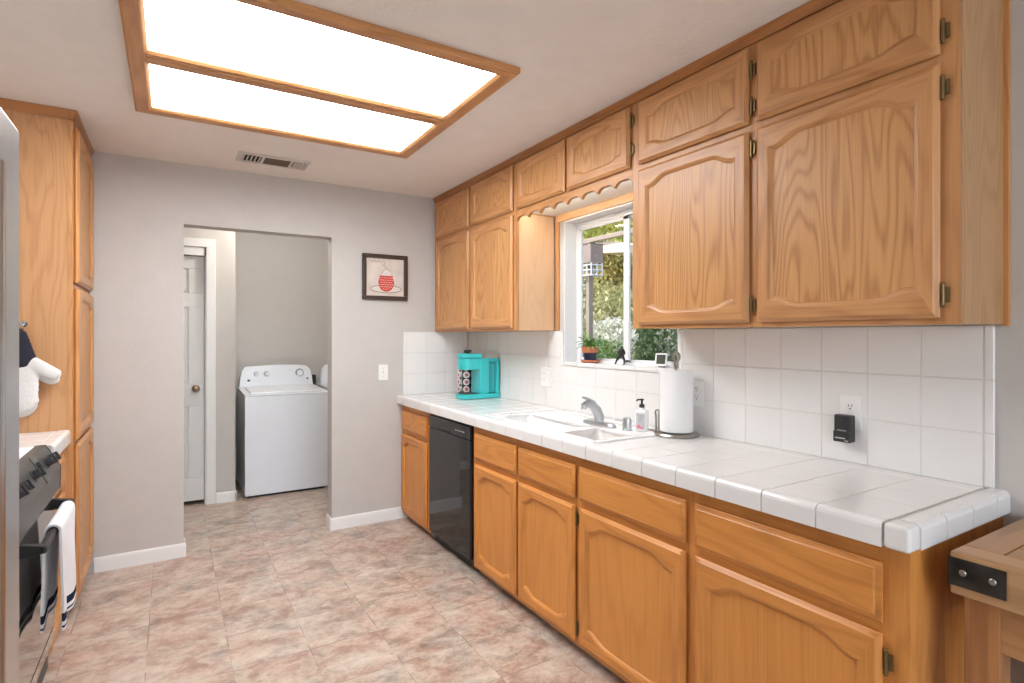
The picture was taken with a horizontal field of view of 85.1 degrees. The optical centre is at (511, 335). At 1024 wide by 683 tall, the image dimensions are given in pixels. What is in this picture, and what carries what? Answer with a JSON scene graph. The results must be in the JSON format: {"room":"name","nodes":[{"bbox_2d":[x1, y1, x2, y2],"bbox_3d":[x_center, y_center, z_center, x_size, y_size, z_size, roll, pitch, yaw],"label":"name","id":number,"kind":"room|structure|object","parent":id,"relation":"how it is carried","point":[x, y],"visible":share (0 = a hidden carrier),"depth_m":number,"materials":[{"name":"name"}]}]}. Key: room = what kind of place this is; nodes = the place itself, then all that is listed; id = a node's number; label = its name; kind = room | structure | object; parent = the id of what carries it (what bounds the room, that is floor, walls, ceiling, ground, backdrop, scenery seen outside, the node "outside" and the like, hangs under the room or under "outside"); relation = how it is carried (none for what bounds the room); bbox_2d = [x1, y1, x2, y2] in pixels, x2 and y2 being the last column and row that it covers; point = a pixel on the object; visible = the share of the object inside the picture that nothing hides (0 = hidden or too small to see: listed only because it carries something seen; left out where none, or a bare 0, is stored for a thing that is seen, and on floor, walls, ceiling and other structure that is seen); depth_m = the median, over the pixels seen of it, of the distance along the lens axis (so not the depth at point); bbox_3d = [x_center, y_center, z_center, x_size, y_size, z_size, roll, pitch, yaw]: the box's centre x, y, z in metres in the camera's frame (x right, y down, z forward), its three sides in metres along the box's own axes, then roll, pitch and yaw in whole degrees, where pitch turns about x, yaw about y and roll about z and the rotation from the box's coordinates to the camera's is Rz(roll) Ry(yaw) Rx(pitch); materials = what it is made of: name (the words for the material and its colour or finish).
{"room":"kitchen","nodes":[
{"label":"kitchen","id":0,"kind":"room"},
{"bbox_2d":[184,227,234,492],"bbox_3d":[-3.136,0.150,4.572,1.497,2.440,0.750,0,0,-31],"label":"wall","id":1,"kind":"structure","parent":0,"point":[225,240],"depth_m":4.60,"materials":[{"name":"beige paint"}]},
{"bbox_2d":[184,256,203,501],"bbox_3d":[-2.810,0.344,4.363,0.709,1.983,0.108,0,0,-31],"label":"door","id":2,"kind":"structure","parent":1,"relation":"in","point":[193,265],"depth_m":4.52,"materials":[{"name":"white paint"}]},
{"bbox_2d":[184,237,215,504],"bbox_3d":[-2.817,0.291,4.375,0.869,2.157,0.120,0,0,-31],"label":"trim","id":3,"kind":"structure","parent":1,"relation":"attached to","point":[206,248],"depth_m":4.53,"materials":[{"name":"white paint"}]},
{"bbox_2d":[216,489,236,503],"bbox_3d":[-2.549,1.327,4.923,0.154,0.085,0.763,0,0,-31],"label":"baseboard","id":4,"kind":"structure","parent":1,"relation":"attached to","point":[229,496],"depth_m":4.60,"materials":[{"name":"white paint"}]},
{"bbox_2d":[87,151,448,573],"bbox_3d":[-1.691,0.150,3.750,3.065,2.440,0.120,0,0,-31],"label":"wall","id":5,"kind":"structure","parent":0,"point":[143,207],"depth_m":3.46,"materials":[{"name":"beige paint"}]},
{"bbox_2d":[94,537,185,572],"bbox_3d":[-2.252,1.327,3.399,0.460,0.085,0.133,0,0,-31],"label":"baseboard","id":6,"kind":"structure","parent":5,"relation":"attached to","point":[146,556],"depth_m":3.34,"materials":[{"name":"white paint"}]},
{"bbox_2d":[326,507,407,530],"bbox_3d":[-1.061,1.327,4.128,0.586,0.085,0.133,0,0,-31],"label":"baseboard","id":7,"kind":"structure","parent":5,"relation":"attached to","point":[343,522],"depth_m":4.04,"materials":[{"name":"white paint"}]},
{"bbox_2d":[378,364,387,379],"bbox_3d":[-0.949,0.269,4.122,0.072,0.116,0.020,0,0,-31],"label":"light switch","id":8,"kind":"object","parent":5,"relation":"attached to","point":[382,369],"visible":1,"depth_m":4.12,"materials":[{"name":"white plastic"}]},
{"bbox_2d":[362,253,407,300],"bbox_3d":[-0.937,-0.434,4.127,0.346,0.336,0.023,0,0,-31],"label":"framed picture","id":9,"kind":"object","parent":5,"relation":"attached to","point":[384,277],"visible":1,"depth_m":4.13,"materials":[{"name":"white paper"}]},
{"bbox_2d":[366,257,403,296],"bbox_3d":[-0.940,-0.434,4.132,0.298,0.288,0.009,0,0,-31],"label":"art print","id":10,"kind":"object","parent":9,"relation":"attached to","point":[384,275],"depth_m":4.13,"materials":[{"name":"beige paper"}]},
{"bbox_2d":[403,332,466,394],"bbox_3d":[-0.591,0.206,4.346,0.542,0.477,0.011,0,0,-31],"label":"backsplash","id":11,"kind":"structure","parent":5,"relation":"attached to","point":[430,363],"depth_m":4.32,"materials":[{"name":"tile"}]},
{"bbox_2d":[235,232,327,479],"bbox_3d":[-2.671,0.150,5.354,3.065,2.440,0.100,0,0,-31],"label":"wall","id":12,"kind":"structure","parent":0,"point":[281,282],"depth_m":5.52,"materials":[{"name":"beige paint"}]},
{"bbox_2d":[312,374,315,383],"bbox_3d":[-2.006,0.865,5.650,0.028,0.950,0.070,0,0,-31],"label":"cord","id":13,"kind":"object","parent":12,"relation":"attached to","point":[313,375],"visible":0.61,"depth_m":5.62,"materials":[{"name":"black plastic"}]},
{"bbox_2d":[42,480,624,682],"bbox_3d":[-0.441,1.400,1.736,3.295,0.060,8.600,0,0,-31],"label":"floor","id":14,"kind":"structure","parent":0,"point":[262,591],"depth_m":2.73,"materials":[{"name":"tile"}]},
{"bbox_2d":[0,107,18,682],"bbox_3d":[-0.982,0.491,0.479,0.806,1.757,0.910,0,0,-31],"label":"refrigerator","id":15,"kind":"object","parent":14,"relation":"on","point":[9,135],"visible":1,"depth_m":0.97,"materials":[{"name":"grey metal"}]},
{"bbox_2d":[15,445,73,682],"bbox_3d":[-1.878,0.902,1.806,0.656,0.935,0.758,0,0,-31],"label":"range","id":16,"kind":"object","parent":14,"relation":"on","point":[39,468],"visible":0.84,"depth_m":1.91,"materials":[{"name":"black metal"}]},
{"bbox_2d":[19,447,32,458],"bbox_3d":[-1.934,0.454,1.772,0.525,0.023,0.758,0,0,-31],"label":"cooktop","id":17,"kind":"object","parent":16,"relation":"in","point":[25,452],"depth_m":2.12,"materials":[{"name":"white ceramic"}]},
{"bbox_2d":[40,501,75,633],"bbox_3d":[-1.649,0.828,2.035,0.075,0.372,0.332,0,0,-31],"label":"dish towel","id":18,"kind":"object","parent":16,"relation":"hanging from","point":[63,519],"visible":0.94,"depth_m":2.02,"materials":[{"name":"white fabric"}]},
{"bbox_2d":[0,98,93,599],"bbox_3d":[-2.516,0.150,2.769,0.649,2.439,0.690,0,0,-31],"label":"pantry cabinet","id":19,"kind":"object","parent":14,"relation":"on","point":[56,165],"visible":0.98,"depth_m":2.63,"materials":[{"name":"brown wood"}]},
{"bbox_2d":[19,321,27,329],"bbox_3d":[-2.227,-0.045,2.538,0.030,0.053,0.047,0,0,-31],"label":"wall hook","id":20,"kind":"object","parent":19,"relation":"attached to","point":[23,324],"visible":0.92,"depth_m":2.55,"materials":[{"name":"silver metal"}]},
{"bbox_2d":[19,328,60,412],"bbox_3d":[-2.182,0.153,2.524,0.227,0.385,0.048,0,0,-31],"label":"oven mitt","id":21,"kind":"object","parent":20,"relation":"hanging from","point":[31,368],"visible":0.54,"depth_m":2.51,"materials":[{"name":"white fabric"}]},
{"bbox_3d":[-2.252,-0.022,2.523,0.030,0.053,0.047,0,0,-31],"label":"wall hook","id":22,"kind":"object","parent":19,"relation":"attached to","visible":0},
{"bbox_2d":[19,376,59,417],"bbox_3d":[-2.209,0.178,2.549,0.227,0.385,0.048,0,0,-31],"label":"oven mitt","id":23,"kind":"object","parent":22,"relation":"hanging from","point":[41,378],"visible":0.08,"depth_m":2.56,"materials":[{"name":"white fabric"}]},
{"bbox_2d":[48,453,65,653],"bbox_3d":[-2.249,0.939,2.294,0.608,0.863,0.438,0,0,-31],"label":"base cabinet","id":24,"kind":"object","parent":14,"relation":"on","point":[58,608],"visible":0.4,"depth_m":2.51,"materials":[{"name":"brown wood"}]},
{"bbox_2d":[19,430,70,453],"bbox_3d":[-2.244,0.474,2.297,0.621,0.062,0.436,0,0,-31],"label":"countertop","id":25,"kind":"structure","parent":24,"relation":"on","point":[59,440],"depth_m":2.42,"materials":[{"name":"grey tile"}]},
{"bbox_2d":[236,364,327,497],"bbox_3d":[-2.126,0.824,5.144,0.684,1.093,0.689,0,0,-31],"label":"washing machine","id":26,"kind":"object","parent":14,"relation":"on","point":[282,416],"visible":0.98,"depth_m":4.88,"materials":[{"name":"white metal"}]},
{"bbox_2d":[317,364,327,390],"bbox_3d":[-1.502,0.824,5.525,0.684,1.093,0.689,0,0,-31],"label":"dryer","id":27,"kind":"object","parent":14,"relation":"on","point":[323,379],"visible":0.1,"depth_m":5.58,"materials":[{"name":"white metal"}]},
{"bbox_2d":[401,405,435,537],"bbox_3d":[-0.458,0.939,4.113,0.579,0.863,0.543,0,0,-31],"label":"base cabinet","id":28,"kind":"object","parent":14,"relation":"on","point":[415,422],"visible":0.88,"depth_m":3.94,"materials":[{"name":"brown wood"}]},
{"bbox_2d":[429,414,478,570],"bbox_3d":[-0.156,0.945,3.615,0.568,0.841,0.604,0,0,-31],"label":"dishwasher","id":29,"kind":"object","parent":14,"relation":"on","point":[451,442],"visible":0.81,"depth_m":3.43,"materials":[{"name":"black plastic"}]},
{"bbox_2d":[474,426,588,654],"bbox_3d":[0.265,0.939,2.932,0.579,0.863,0.982,0,0,-31],"label":"base cabinet","id":30,"kind":"object","parent":14,"relation":"on","point":[527,503],"visible":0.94,"depth_m":2.68,"materials":[{"name":"brown wood"}]},
{"bbox_2d":[579,458,1002,682],"bbox_3d":[0.844,0.939,1.984,0.579,0.863,1.238,0,0,-31],"label":"base cabinet","id":31,"kind":"object","parent":14,"relation":"on","point":[677,584],"visible":0.87,"depth_m":1.69,"materials":[{"name":"brown wood"}]},
{"bbox_2d":[397,392,1009,553],"bbox_3d":[0.281,0.470,2.889,0.599,0.069,3.403,0,0,-31],"label":"countertop","id":32,"kind":"structure","parent":31,"relation":"on","point":[907,513],"depth_m":1.74,"materials":[{"name":"grey tile"}]},
{"bbox_2d":[459,352,470,392],"bbox_3d":[-0.345,0.279,4.257,0.148,0.327,0.148,0,0,-31],"label":"coffee pod carousel","id":33,"kind":"object","parent":32,"relation":"on","point":[463,371],"visible":0.16,"depth_m":4.21,"materials":[{"name":"black plastic"}]},
{"bbox_2d":[463,386,469,391],"bbox_3d":[-0.343,0.400,4.203,0.050,0.049,0.036,0,0,-1],"label":"pod","id":34,"kind":"object","parent":33,"relation":"in","point":[466,388],"visible":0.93,"depth_m":4.18,"materials":[{"name":"white plastic"}]},
{"bbox_2d":[463,379,469,384],"bbox_3d":[-0.343,0.346,4.203,0.050,0.049,0.036,0,0,-1],"label":"pod","id":35,"kind":"object","parent":33,"relation":"in","point":[465,381],"visible":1,"depth_m":4.18,"materials":[{"name":"white plastic"}]},
{"bbox_2d":[463,372,469,377],"bbox_3d":[-0.343,0.292,4.203,0.050,0.049,0.036,0,0,-1],"label":"pod","id":36,"kind":"object","parent":33,"relation":"in","point":[465,374],"visible":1,"depth_m":4.18,"materials":[{"name":"white plastic"}]},
{"bbox_2d":[456,350,499,398],"bbox_3d":[-0.252,0.270,4.009,0.300,0.344,0.150,0,0,-31],"label":"coffee maker","id":37,"kind":"object","parent":32,"relation":"on","point":[484,371],"visible":1,"depth_m":3.96,"materials":[{"name":"teal plastic"}]},
{"bbox_2d":[458,392,477,394],"bbox_3d":[-0.319,0.407,3.968,0.117,0.004,0.120,0,0,-31],"label":"drip tray","id":38,"kind":"object","parent":37,"relation":"on","point":[461,393],"depth_m":3.93,"materials":[{"name":"teal plastic"}]},
{"bbox_2d":[492,411,653,441],"bbox_3d":[0.292,0.506,2.839,0.427,0.238,0.915,0,0,-31],"label":"sink","id":39,"kind":"object","parent":32,"relation":"in","point":[557,422],"depth_m":2.82,"materials":[{"name":"white ceramic"}]},
{"bbox_2d":[635,398,648,431],"bbox_3d":[0.606,0.371,2.613,0.058,0.154,0.049,0,0,34],"label":"soap bottle","id":40,"kind":"object","parent":39,"relation":"on","point":[641,415],"visible":1,"depth_m":2.61,"materials":[{"name":"white plastic"}]},
{"bbox_2d":[581,396,615,428],"bbox_3d":[0.438,0.372,2.801,0.172,0.151,0.180,0,0,12],"label":"faucet","id":41,"kind":"object","parent":32,"relation":"on","point":[596,410],"visible":1,"depth_m":2.76,"materials":[{"name":"silver metal"}]},
{"bbox_2d":[654,351,698,438],"bbox_3d":[0.735,0.256,2.497,0.196,0.374,0.196,0,0,-31],"label":"paper towel holder","id":42,"kind":"object","parent":32,"relation":"on","point":[694,434],"visible":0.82,"depth_m":2.47,"materials":[{"name":"silver metal"}]},
{"bbox_2d":[660,369,692,432],"bbox_3d":[0.735,0.288,2.497,0.145,0.272,0.145,0,0,-31],"label":"paper towel roll","id":43,"kind":"object","parent":42,"relation":"on","point":[676,386],"visible":0.96,"depth_m":2.43,"materials":[{"name":"white paper"}]},
{"bbox_2d":[948,518,1023,682],"bbox_3d":[1.510,0.933,0.946,0.500,0.874,1.114,0,0,-31],"label":"table","id":44,"kind":"object","parent":14,"relation":"on","point":[988,570],"visible":1,"depth_m":1.25,"materials":[{"name":"brown wood"}]},
{"bbox_2d":[0,0,809,197],"bbox_3d":[-0.441,-1.130,1.736,3.295,0.120,8.600,0,0,-31],"label":"ceiling","id":45,"kind":"structure","parent":0,"point":[576,59],"depth_m":2.23,"materials":[{"name":"paint"}]},
{"bbox_2d":[235,151,310,170],"bbox_3d":[-1.458,-1.063,3.407,0.400,0.011,0.192,0,0,-31],"label":"ceiling vent","id":46,"kind":"object","parent":45,"relation":"in","point":[242,156],"visible":1,"depth_m":3.39,"materials":[{"name":"metal"}]},
{"bbox_2d":[263,158,290,166],"bbox_3d":[-1.443,-1.064,3.421,0.145,0.006,0.120,0,0,-31],"label":"grille","id":47,"kind":"object","parent":46,"relation":"attached to","point":[266,161],"depth_m":3.42,"materials":[{"name":"beige metal"}]},
{"bbox_2d":[118,0,519,158],"bbox_3d":[-0.859,-1.056,2.410,1.329,0.027,1.249,0,0,-31],"label":"recessed light","id":48,"kind":"object","parent":45,"relation":"in","point":[292,69],"visible":1,"depth_m":2.24,"materials":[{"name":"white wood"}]},
{"bbox_2d":[149,64,432,150],"bbox_3d":[-1.021,-1.062,2.675,1.205,0.009,0.503,0,0,-31],"label":"diffuser","id":49,"kind":"object","parent":48,"relation":"attached to","point":[172,91],"depth_m":2.64,"materials":[{"name":"white plastic"}]},
{"bbox_2d":[144,0,495,115],"bbox_3d":[-0.702,-1.062,2.153,1.205,0.009,0.522,0,0,-31],"label":"diffuser","id":50,"kind":"object","parent":48,"relation":"attached to","point":[235,37],"depth_m":2.11,"materials":[{"name":"white plastic"}]},
{"bbox_2d":[491,0,1023,682],"bbox_3d":[0.909,0.150,2.562,0.130,2.440,8.600,0,0,-31],"label":"wall","id":51,"kind":"structure","parent":0,"point":[1009,340],"depth_m":1.59,"materials":[{"name":"beige paint"}]},
{"bbox_2d":[435,163,553,331],"bbox_3d":[-0.177,-0.550,3.902,0.298,1.037,1.197,0,0,-31],"label":"upper cabinet","id":52,"kind":"object","parent":51,"relation":"attached to","point":[494,271],"visible":0.98,"depth_m":3.56,"materials":[{"name":"brown wood"}]},
{"bbox_2d":[516,105,633,220],"bbox_3d":[0.394,-0.877,2.968,0.298,0.383,0.992,0,0,-31],"label":"upper cabinet","id":53,"kind":"object","parent":51,"relation":"attached to","point":[599,156],"visible":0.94,"depth_m":2.83,"materials":[{"name":"brown wood"}]},
{"bbox_2d":[522,179,629,216],"bbox_3d":[0.311,-0.723,2.917,0.021,0.030,0.930,0,0,-31],"label":"lamp","id":54,"kind":"object","parent":53,"relation":"attached to","point":[628,179],"visible":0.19,"depth_m":2.79,"materials":[{"name":"white plastic"}]},
{"bbox_2d":[556,192,632,329],"bbox_3d":[0.542,-0.392,3.025,0.012,0.713,1.027,0,0,-31],"label":"trim","id":55,"kind":"structure","parent":51,"relation":"attached to","point":[626,198],"depth_m":3.35,"materials":[{"name":"brown wood"}]},
{"bbox_2d":[562,361,674,372],"bbox_3d":[0.585,0.168,3.036,0.104,0.026,0.940,0,0,-31],"label":"window sill","id":56,"kind":"structure","parent":51,"relation":"attached to","point":[641,368],"depth_m":2.99,"materials":[{"name":"tile"}]},
{"bbox_2d":[575,331,603,362],"bbox_3d":[0.443,0.062,3.244,0.134,0.185,0.215,0,0,-3],"label":"potted plant","id":57,"kind":"object","parent":56,"relation":"on","point":[590,352],"visible":1,"depth_m":3.21,"materials":[{"name":"green plant"}]},
{"bbox_2d":[614,346,624,364],"bbox_3d":[0.586,0.105,3.023,0.064,0.101,0.024,0,0,41],"label":"figurine","id":58,"kind":"object","parent":56,"relation":"on","point":[621,351],"visible":1,"depth_m":3.01,"materials":[{"name":"black metal"}]},
{"bbox_2d":[655,353,667,366],"bbox_3d":[0.746,0.128,2.789,0.060,0.082,0.032,0,0,31],"label":"desk clock","id":59,"kind":"object","parent":56,"relation":"on","point":[660,358],"visible":0.99,"depth_m":2.78,"materials":[{"name":"white plastic"}]},
{"bbox_2d":[564,202,678,360],"bbox_3d":[0.591,-0.267,3.039,0.090,0.863,0.900,0,0,-31],"label":"trim","id":60,"kind":"structure","parent":51,"relation":"attached to","point":[570,230],"depth_m":3.41,"materials":[{"name":"white paint"}]},
{"bbox_2d":[575,208,676,366],"bbox_3d":[0.640,-0.267,3.069,0.049,0.863,0.900,0,0,-31],"label":"window","id":61,"kind":"structure","parent":51,"relation":"in","point":[626,215],"depth_m":3.09,"materials":[{"name":"white plastic"}]},
{"bbox_2d":[467,325,994,488],"bbox_3d":[0.521,0.206,3.057,0.014,0.477,3.371,0,0,-31],"label":"backsplash","id":62,"kind":"structure","parent":51,"relation":"attached to","point":[927,393],"depth_m":2.05,"materials":[{"name":"tile"}]},
{"bbox_2d":[541,367,551,386],"bbox_3d":[0.217,0.260,3.540,0.011,0.118,0.116,0,0,-31],"label":"wall outlet","id":63,"kind":"object","parent":62,"relation":"attached to","point":[546,373],"visible":1,"depth_m":3.54,"materials":[{"name":"white plastic"}]},
{"bbox_2d":[693,380,703,406],"bbox_3d":[0.838,0.260,2.528,0.008,0.118,0.072,0,0,-31],"label":"wall outlet","id":64,"kind":"object","parent":62,"relation":"attached to","point":[698,386],"visible":0.85,"depth_m":2.52,"materials":[{"name":"white plastic"}]},
{"bbox_2d":[693,394,698,400],"bbox_3d":[0.835,0.280,2.526,0.003,0.033,0.033,0,0,-31],"label":"socket","id":65,"kind":"object","parent":64,"relation":"attached to","point":[695,396],"depth_m":2.53,"materials":[{"name":"white plastic"}]},
{"bbox_2d":[693,385,699,392],"bbox_3d":[0.835,0.240,2.526,0.003,0.033,0.033,0,0,-31],"label":"socket","id":66,"kind":"object","parent":64,"relation":"attached to","point":[696,388],"depth_m":2.52,"materials":[{"name":"white plastic"}]},
{"bbox_2d":[840,395,861,430],"bbox_3d":[1.187,0.268,1.956,0.008,0.118,0.072,0,0,-31],"label":"wall outlet","id":67,"kind":"object","parent":62,"relation":"attached to","point":[849,405],"visible":0.68,"depth_m":1.94,"materials":[{"name":"white plastic"}]},
{"bbox_2d":[833,414,854,442],"bbox_3d":[1.163,0.323,1.954,0.036,0.094,0.058,0,0,-31],"label":"power adapter","id":68,"kind":"object","parent":67,"relation":"attached to","point":[844,425],"visible":1,"depth_m":1.94,"materials":[{"name":"black plastic"}]},
{"bbox_2d":[845,402,854,411],"bbox_3d":[1.185,0.248,1.955,0.003,0.033,0.033,0,0,-31],"label":"socket","id":69,"kind":"object","parent":67,"relation":"attached to","point":[849,406],"depth_m":1.95,"materials":[{"name":"white plastic"}]},
{"bbox_2d":[633,0,1010,328],"bbox_3d":[0.973,-0.549,2.034,0.310,1.040,1.225,0,0,-31],"label":"upper cabinet","id":70,"kind":"object","parent":51,"relation":"attached to","point":[849,164],"visible":1,"depth_m":1.72,"materials":[{"name":"brown wood"}]},
{"bbox_2d":[433,0,839,202],"bbox_3d":[0.406,-1.050,2.962,0.306,0.037,3.408,0,0,-31],"label":"crown molding","id":71,"kind":"structure","parent":70,"relation":"attached to","point":[811,7],"depth_m":2.27,"materials":[{"name":"brown wood"}]},
{"label":"outside","id":72,"kind":"structure","parent":0,"visible":0},
{"bbox_3d":[5.607,1.570,13.993,19.795,0.100,42.000,0,0,-31],"label":"ground","id":73,"kind":"structure","parent":72,"visible":0},
{"bbox_2d":[583,242,602,338],"bbox_3d":[0.879,0.250,6.099,0.200,2.540,0.175,0,0,-31],"label":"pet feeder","id":74,"kind":"object","parent":73,"relation":"on","point":[592,252],"visible":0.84,"depth_m":6.08,"materials":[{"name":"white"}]},
{"bbox_2d":[583,335,631,358],"bbox_3d":[0.882,0.756,5.902,0.744,1.528,1.132,0,0,-4],"label":"bush","id":75,"kind":"object","parent":73,"relation":"on","point":[599,342],"visible":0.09,"depth_m":5.61,"materials":[{"name":"green plant"}]},
{"bbox_2d":[583,254,632,333],"bbox_3d":[2.058,-0.172,11.034,1.745,3.385,2.804,0,0,-16],"label":"shrub","id":76,"kind":"object","parent":73,"relation":"on","point":[611,267],"visible":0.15,"depth_m":10.34,"materials":[{"name":"green plant"}]},
{"bbox_2d":[583,219,632,285],"bbox_3d":[1.886,-1.345,12.810,3.751,5.742,6.673,0,0,11],"label":"tree","id":77,"kind":"object","parent":73,"relation":"on","point":[617,226],"visible":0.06,"depth_m":10.72,"materials":[{"name":"green plant"}]},
{"bbox_2d":[584,316,638,358],"bbox_3d":[1.283,0.622,7.317,0.719,1.796,0.858,0,0,-31],"label":"bush","id":78,"kind":"object","parent":73,"relation":"on","point":[615,322],"visible":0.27,"depth_m":7.15,"materials":[{"name":"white plant"}]},
{"bbox_2d":[583,228,641,359],"bbox_3d":[2.021,-0.048,9.396,1.510,3.135,1.900,0,0,-31],"label":"porch roof","id":79,"kind":"structure","parent":73,"relation":"on","point":[609,247],"depth_m":8.83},
{"bbox_2d":[583,273,664,359],"bbox_3d":[1.418,0.219,9.652,1.739,2.602,3.974,0,0,-9],"label":"shrub","id":80,"kind":"object","parent":73,"relation":"on","point":[602,308],"visible":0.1,"depth_m":8.41,"materials":[{"name":"green plant"}]},
{"bbox_2d":[631,329,677,361],"bbox_3d":[1.398,0.573,4.870,0.768,1.894,0.862,0,0,-31],"label":"bush","id":81,"kind":"object","parent":73,"relation":"on","point":[646,351],"visible":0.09,"depth_m":4.75,"materials":[{"name":"green plant"}]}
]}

